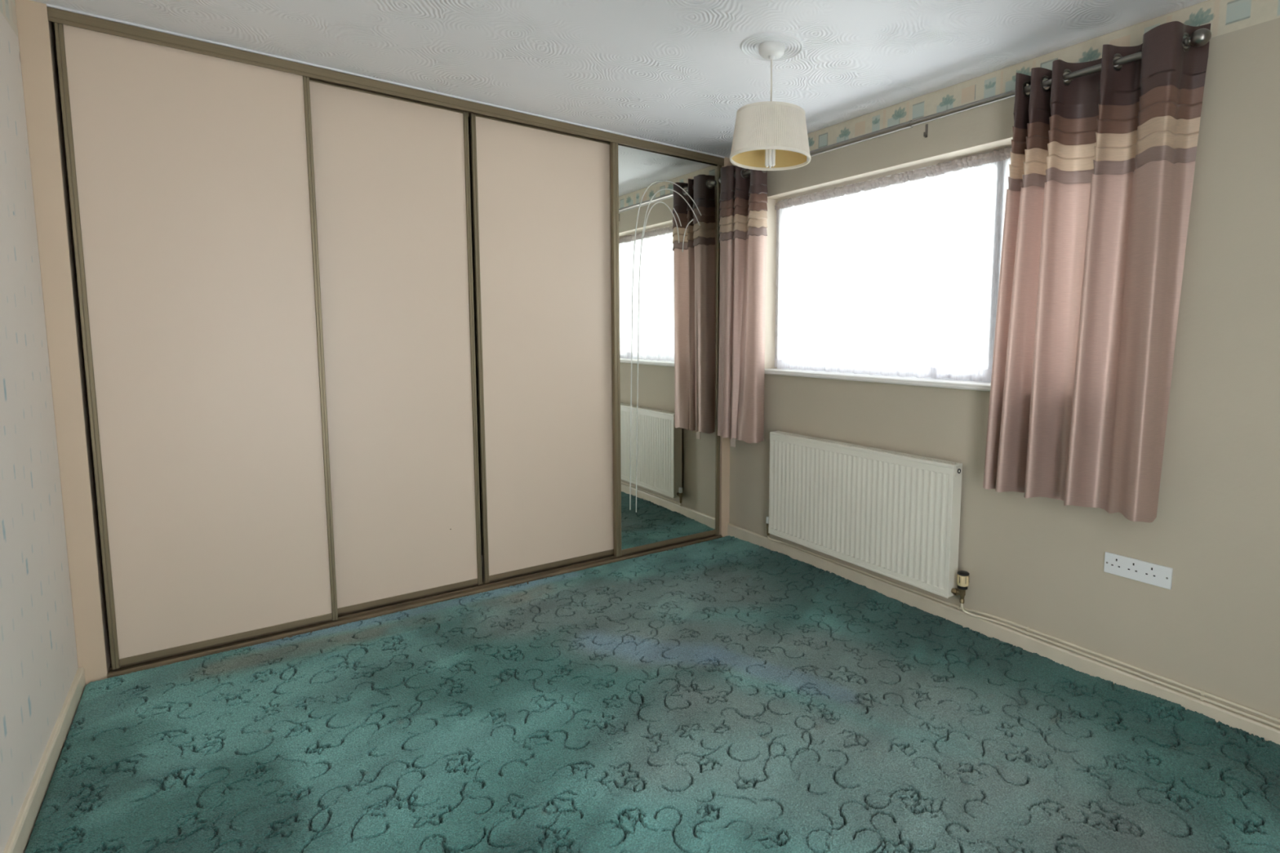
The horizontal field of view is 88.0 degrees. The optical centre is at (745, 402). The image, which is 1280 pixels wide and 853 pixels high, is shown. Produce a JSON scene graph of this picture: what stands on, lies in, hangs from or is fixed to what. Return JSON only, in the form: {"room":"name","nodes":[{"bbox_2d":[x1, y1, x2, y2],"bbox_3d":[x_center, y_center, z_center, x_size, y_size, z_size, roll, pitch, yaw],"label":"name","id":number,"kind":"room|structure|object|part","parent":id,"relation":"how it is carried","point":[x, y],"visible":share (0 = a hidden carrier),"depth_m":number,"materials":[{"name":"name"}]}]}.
{"room":"bedroom","nodes":[
{"label":"bedroom","id":0,"kind":"room"},
{"bbox_2d":[0,0,78,852],"bbox_3d":[-1.469,-0.018,1.010,0.101,2.400,4.550,-4,7,-39],"label":"wall","id":1,"kind":"structure","parent":0,"point":[39,666],"depth_m":1.97,"materials":[{"name":"paint"}]},
{"bbox_2d":[3,666,85,852],"bbox_3d":[-1.233,1.185,0.912,0.015,0.085,3.899,-4,7,-39],"label":"baseboard","id":2,"kind":"structure","parent":1,"relation":"attached to","point":[18,841],"depth_m":1.88,"materials":[{"name":"beige wood"}]},
{"bbox_2d":[14,0,111,684],"bbox_3d":[-2.594,-0.170,2.537,0.074,2.427,0.550,-4,7,-39],"label":"trim","id":3,"kind":"structure","parent":1,"relation":"attached to","point":[37,46],"depth_m":2.32,"materials":[{"name":"beige paint"}]},
{"bbox_2d":[481,555,483,582],"bbox_3d":[-0.201,1.160,2.166,3.392,0.092,4.750,-4,7,-39],"label":"floor","id":4,"kind":"structure","parent":0,"point":[482,555],"depth_m":3.69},
{"bbox_2d":[47,6,724,678],"bbox_3d":[-1.454,-0.247,3.476,2.883,2.418,0.612,-4,7,-39],"label":"wardrobe","id":5,"kind":"object","parent":4,"relation":"on","point":[347,348],"visible":0.99,"depth_m":2.93,"materials":[{"name":"beige wood"}]},
{"bbox_3d":[-2.111,-0.186,2.600,0.690,2.302,0.012,-4,7,-39],"label":"sliding door","id":6,"kind":"part","parent":5,"relation":"part of","materials":[{"name":"beige laminate"}]},
{"bbox_3d":[-2.124,0.973,2.716,0.690,0.026,0.021,-4,7,-39],"label":"door rail","id":7,"kind":"part","parent":5,"relation":"part of","materials":[{"name":"brown metal"}]},
{"bbox_2d":[46,3,724,158],"bbox_3d":[-1.264,-1.431,3.137,2.884,0.008,0.036,-4,7,-39],"label":"trim","id":8,"kind":"structure","parent":5,"relation":"attached to","point":[47,4],"depth_m":2.75,"materials":[{"name":"brown paint"}]},
{"bbox_3d":[-1.285,-1.407,3.166,2.883,0.046,0.092,-4,7,-39],"label":"rail","id":9,"kind":"part","parent":5,"relation":"part of","materials":[{"name":"brown metal"}]},
{"bbox_3d":[-1.605,-1.369,2.936,0.638,0.007,0.021,-4,7,-39],"label":"door rail","id":10,"kind":"part","parent":5,"relation":"part of","materials":[{"name":"brown metal"}]},
{"bbox_3d":[-1.617,-0.223,3.050,0.638,2.297,0.012,-4,7,-39],"label":"sliding door","id":11,"kind":"part","parent":5,"relation":"part of","materials":[{"name":"beige laminate"}]},
{"bbox_3d":[-1.630,0.933,3.167,0.638,0.026,0.021,-4,7,-39],"label":"door rail","id":12,"kind":"part","parent":5,"relation":"part of","materials":[{"name":"brown metal"}]},
{"bbox_3d":[-1.030,-1.409,3.398,0.726,0.007,0.021,-4,7,-39],"label":"door rail","id":13,"kind":"part","parent":5,"relation":"part of","materials":[{"name":"brown metal"}]},
{"bbox_3d":[-1.042,-0.263,3.513,0.726,2.297,0.012,-4,7,-39],"label":"sliding door","id":14,"kind":"part","parent":5,"relation":"part of","materials":[{"name":"beige laminate"}]},
{"bbox_3d":[-1.055,0.893,3.629,0.726,0.026,0.021,-4,7,-39],"label":"door rail","id":15,"kind":"part","parent":5,"relation":"part of","materials":[{"name":"brown metal"}]},
{"bbox_3d":[-0.454,-0.301,3.930,0.682,2.302,0.012,-4,7,-39],"label":"sliding door","id":16,"kind":"part","parent":5,"relation":"part of","materials":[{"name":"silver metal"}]},
{"bbox_3d":[-0.467,0.857,4.047,0.682,0.026,0.021,-4,7,-39],"label":"door rail","id":17,"kind":"part","parent":5,"relation":"part of","materials":[{"name":"brown metal"}]},
{"bbox_2d":[24,535,1279,852],"bbox_3d":[-0.060,1.106,1.853,2.988,0.069,3.877,-4,7,-39],"label":"carpet","id":18,"kind":"object","parent":4,"relation":"on","point":[729,694],"visible":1,"depth_m":2.11,"materials":[{"name":"teal carpet"}]},
{"bbox_2d":[31,0,1206,158],"bbox_3d":[-0.174,-1.348,1.915,3.392,0.106,4.750,-4,7,-39],"label":"ceiling","id":19,"kind":"structure","parent":0,"point":[677,73],"depth_m":2.47,"materials":[{"name":"white paint"}]},
{"bbox_2d":[729,40,810,170],"bbox_3d":[0.096,-1.134,2.515,0.314,0.445,0.314,-4,7,-39],"label":"pendant light","id":20,"kind":"object","parent":19,"relation":"hanging from","point":[768,135],"visible":1,"depth_m":2.43,"materials":[{"name":"white fabric"}]},
{"bbox_3d":[0.095,-1.025,2.526,0.312,0.169,0.312,-4,7,-39],"label":"lamp shade","id":21,"kind":"part","parent":20,"relation":"part of","materials":[{"name":"beige fabric"}]},
{"bbox_3d":[0.094,-0.943,2.534,0.314,0.011,0.314,-4,7,-39],"label":"shade trim","id":22,"kind":"part","parent":20,"relation":"part of","materials":[{"name":"beige fabric"}]},
{"bbox_3d":[0.095,-0.965,2.532,0.039,0.107,0.039,-4,7,-39],"label":"bulb","id":23,"kind":"part","parent":20,"relation":"part of","materials":[{"name":"white glass"}]},
{"bbox_3d":[0.096,-1.106,2.518,0.264,0.011,0.264,-4,7,-39],"label":"shade trim","id":24,"kind":"part","parent":20,"relation":"part of","materials":[{"name":"beige fabric"}]},
{"bbox_3d":[0.098,-1.206,2.508,0.008,0.208,0.007,-4,7,-39],"label":"cord","id":25,"kind":"part","parent":20,"relation":"part of","materials":[{"name":"white plastic"}]},
{"bbox_2d":[728,0,1279,728],"bbox_3d":[1.028,-0.192,3.015,0.271,2.400,4.550,-4,7,-39],"label":"wall","id":26,"kind":"structure","parent":0,"point":[1037,563],"depth_m":2.27,"materials":[{"name":"paint"}]},
{"bbox_2d":[718,157,732,537],"bbox_3d":[-0.294,-0.330,4.383,0.064,2.427,0.550,-4,7,-39],"label":"trim","id":27,"kind":"structure","parent":26,"relation":"attached to","point":[724,490],"depth_m":4.25,"materials":[{"name":"beige paint"}]},
{"bbox_2d":[765,431,969,604],"bbox_3d":[0.560,0.534,3.370,0.093,0.634,1.348,-4,7,-39],"label":"radiator","id":28,"kind":"object","parent":26,"relation":"attached to","point":[895,515],"visible":1,"depth_m":3.22,"materials":[{"name":"white metal"}]},
{"bbox_2d":[772,431,961,465],"bbox_3d":[0.549,0.223,3.342,0.067,0.006,1.211,-4,7,-39],"label":"grille","id":29,"kind":"object","parent":28,"relation":"attached to","point":[908,458],"depth_m":3.26,"materials":[{"name":"white metal"}]},
{"bbox_3d":[0.933,0.302,2.872,0.041,0.044,0.003,-4,7,-39],"label":"blanking plate","id":30,"kind":"part","parent":28,"relation":"part of","materials":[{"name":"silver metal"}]},
{"bbox_2d":[764,146,1010,391],"bbox_3d":[0.789,-0.613,3.187,0.222,1.038,2.077,-4,7,-39],"label":"window","id":31,"kind":"structure","parent":26,"relation":"in","point":[948,383],"depth_m":3.21,"materials":[{"name":"white plastic"}]},
{"bbox_2d":[774,163,946,378],"bbox_3d":[0.540,-0.655,3.500,0.042,0.995,1.181,-4,7,-39],"label":"window pane","id":32,"kind":"object","parent":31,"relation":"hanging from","point":[858,273],"visible":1,"depth_m":3.41,"materials":[{"name":"white glass"}]},
{"bbox_3d":[0.758,-0.108,3.217,0.157,0.028,1.985,-4,7,-39],"label":"sill","id":33,"kind":"part","parent":31,"relation":"part of","materials":[{"name":"white plastic"}]},
{"bbox_2d":[936,146,1011,381],"bbox_3d":[1.158,-0.579,2.766,0.042,1.004,0.862,-4,7,-39],"label":"window pane","id":34,"kind":"object","parent":31,"relation":"hanging from","point":[975,186],"visible":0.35,"depth_m":2.95,"materials":[{"name":"white glass"}]},
{"bbox_2d":[719,27,1211,182],"bbox_3d":[0.673,-1.246,3.049,0.126,0.068,2.559,-4,7,-39],"label":"pole","id":35,"kind":"object","parent":26,"relation":"attached to","point":[1201,37],"visible":0.7,"depth_m":2.63,"materials":[{"name":"silver metal"}]},
{"bbox_2d":[717,164,768,447],"bbox_3d":[-0.036,-0.558,3.913,0.110,1.682,0.406,-4,7,-39],"label":"curtain","id":36,"kind":"object","parent":35,"relation":"hanging from","point":[743,208],"visible":0.97,"depth_m":3.86,"materials":[{"name":"pink fabric"}]},
{"bbox_3d":[-0.039,-0.375,3.936,0.093,1.206,0.394,-4,7,-39],"label":"panel","id":37,"kind":"part","parent":36,"relation":"part of","materials":[{"name":"pink fabric"}]},
{"bbox_2d":[982,21,1210,522],"bbox_3d":[1.208,-0.421,2.378,0.147,1.622,0.674,-4,7,-39],"label":"curtain","id":38,"kind":"object","parent":35,"relation":"hanging from","point":[1102,166],"visible":1,"depth_m":2.35,"materials":[{"name":"pink fabric"}]},
{"bbox_3d":[1.200,-0.212,2.403,0.126,1.199,0.660,-4,7,-37],"label":"panel","id":39,"kind":"part","parent":38,"relation":"part of","materials":[{"name":"pink fabric"}]},
{"bbox_2d":[727,523,1279,744],"bbox_3d":[1.109,1.011,2.791,0.015,0.106,3.899,-4,7,-39],"label":"baseboard","id":40,"kind":"structure","parent":26,"relation":"attached to","point":[1080,663],"depth_m":2.72,"materials":[{"name":"beige wood"}]},
{"bbox_2d":[767,535,1279,722],"bbox_3d":[1.229,0.956,2.598,0.063,0.037,3.439,-4,7,-39],"label":"pipe","id":41,"kind":"object","parent":26,"relation":"attached to","point":[1202,692],"visible":0.99,"depth_m":2.59,"materials":[{"name":"beige metal"}]},
{"bbox_2d":[960,603,1279,728],"bbox_3d":[1.639,1.003,2.090,0.063,0.055,2.129,-4,7,-39],"label":"pipe","id":42,"kind":"object","parent":26,"relation":"attached to","point":[1202,698],"visible":1,"depth_m":2.40,"materials":[{"name":"beige metal"}]},
{"bbox_2d":[1103,551,1173,589],"bbox_3d":[1.419,0.608,2.373,0.011,0.077,0.223,-4,7,-39],"label":"wall socket","id":43,"kind":"object","parent":26,"relation":"attached to","point":[1153,574],"visible":1,"depth_m":2.36,"materials":[{"name":"white plastic"}]}
]}

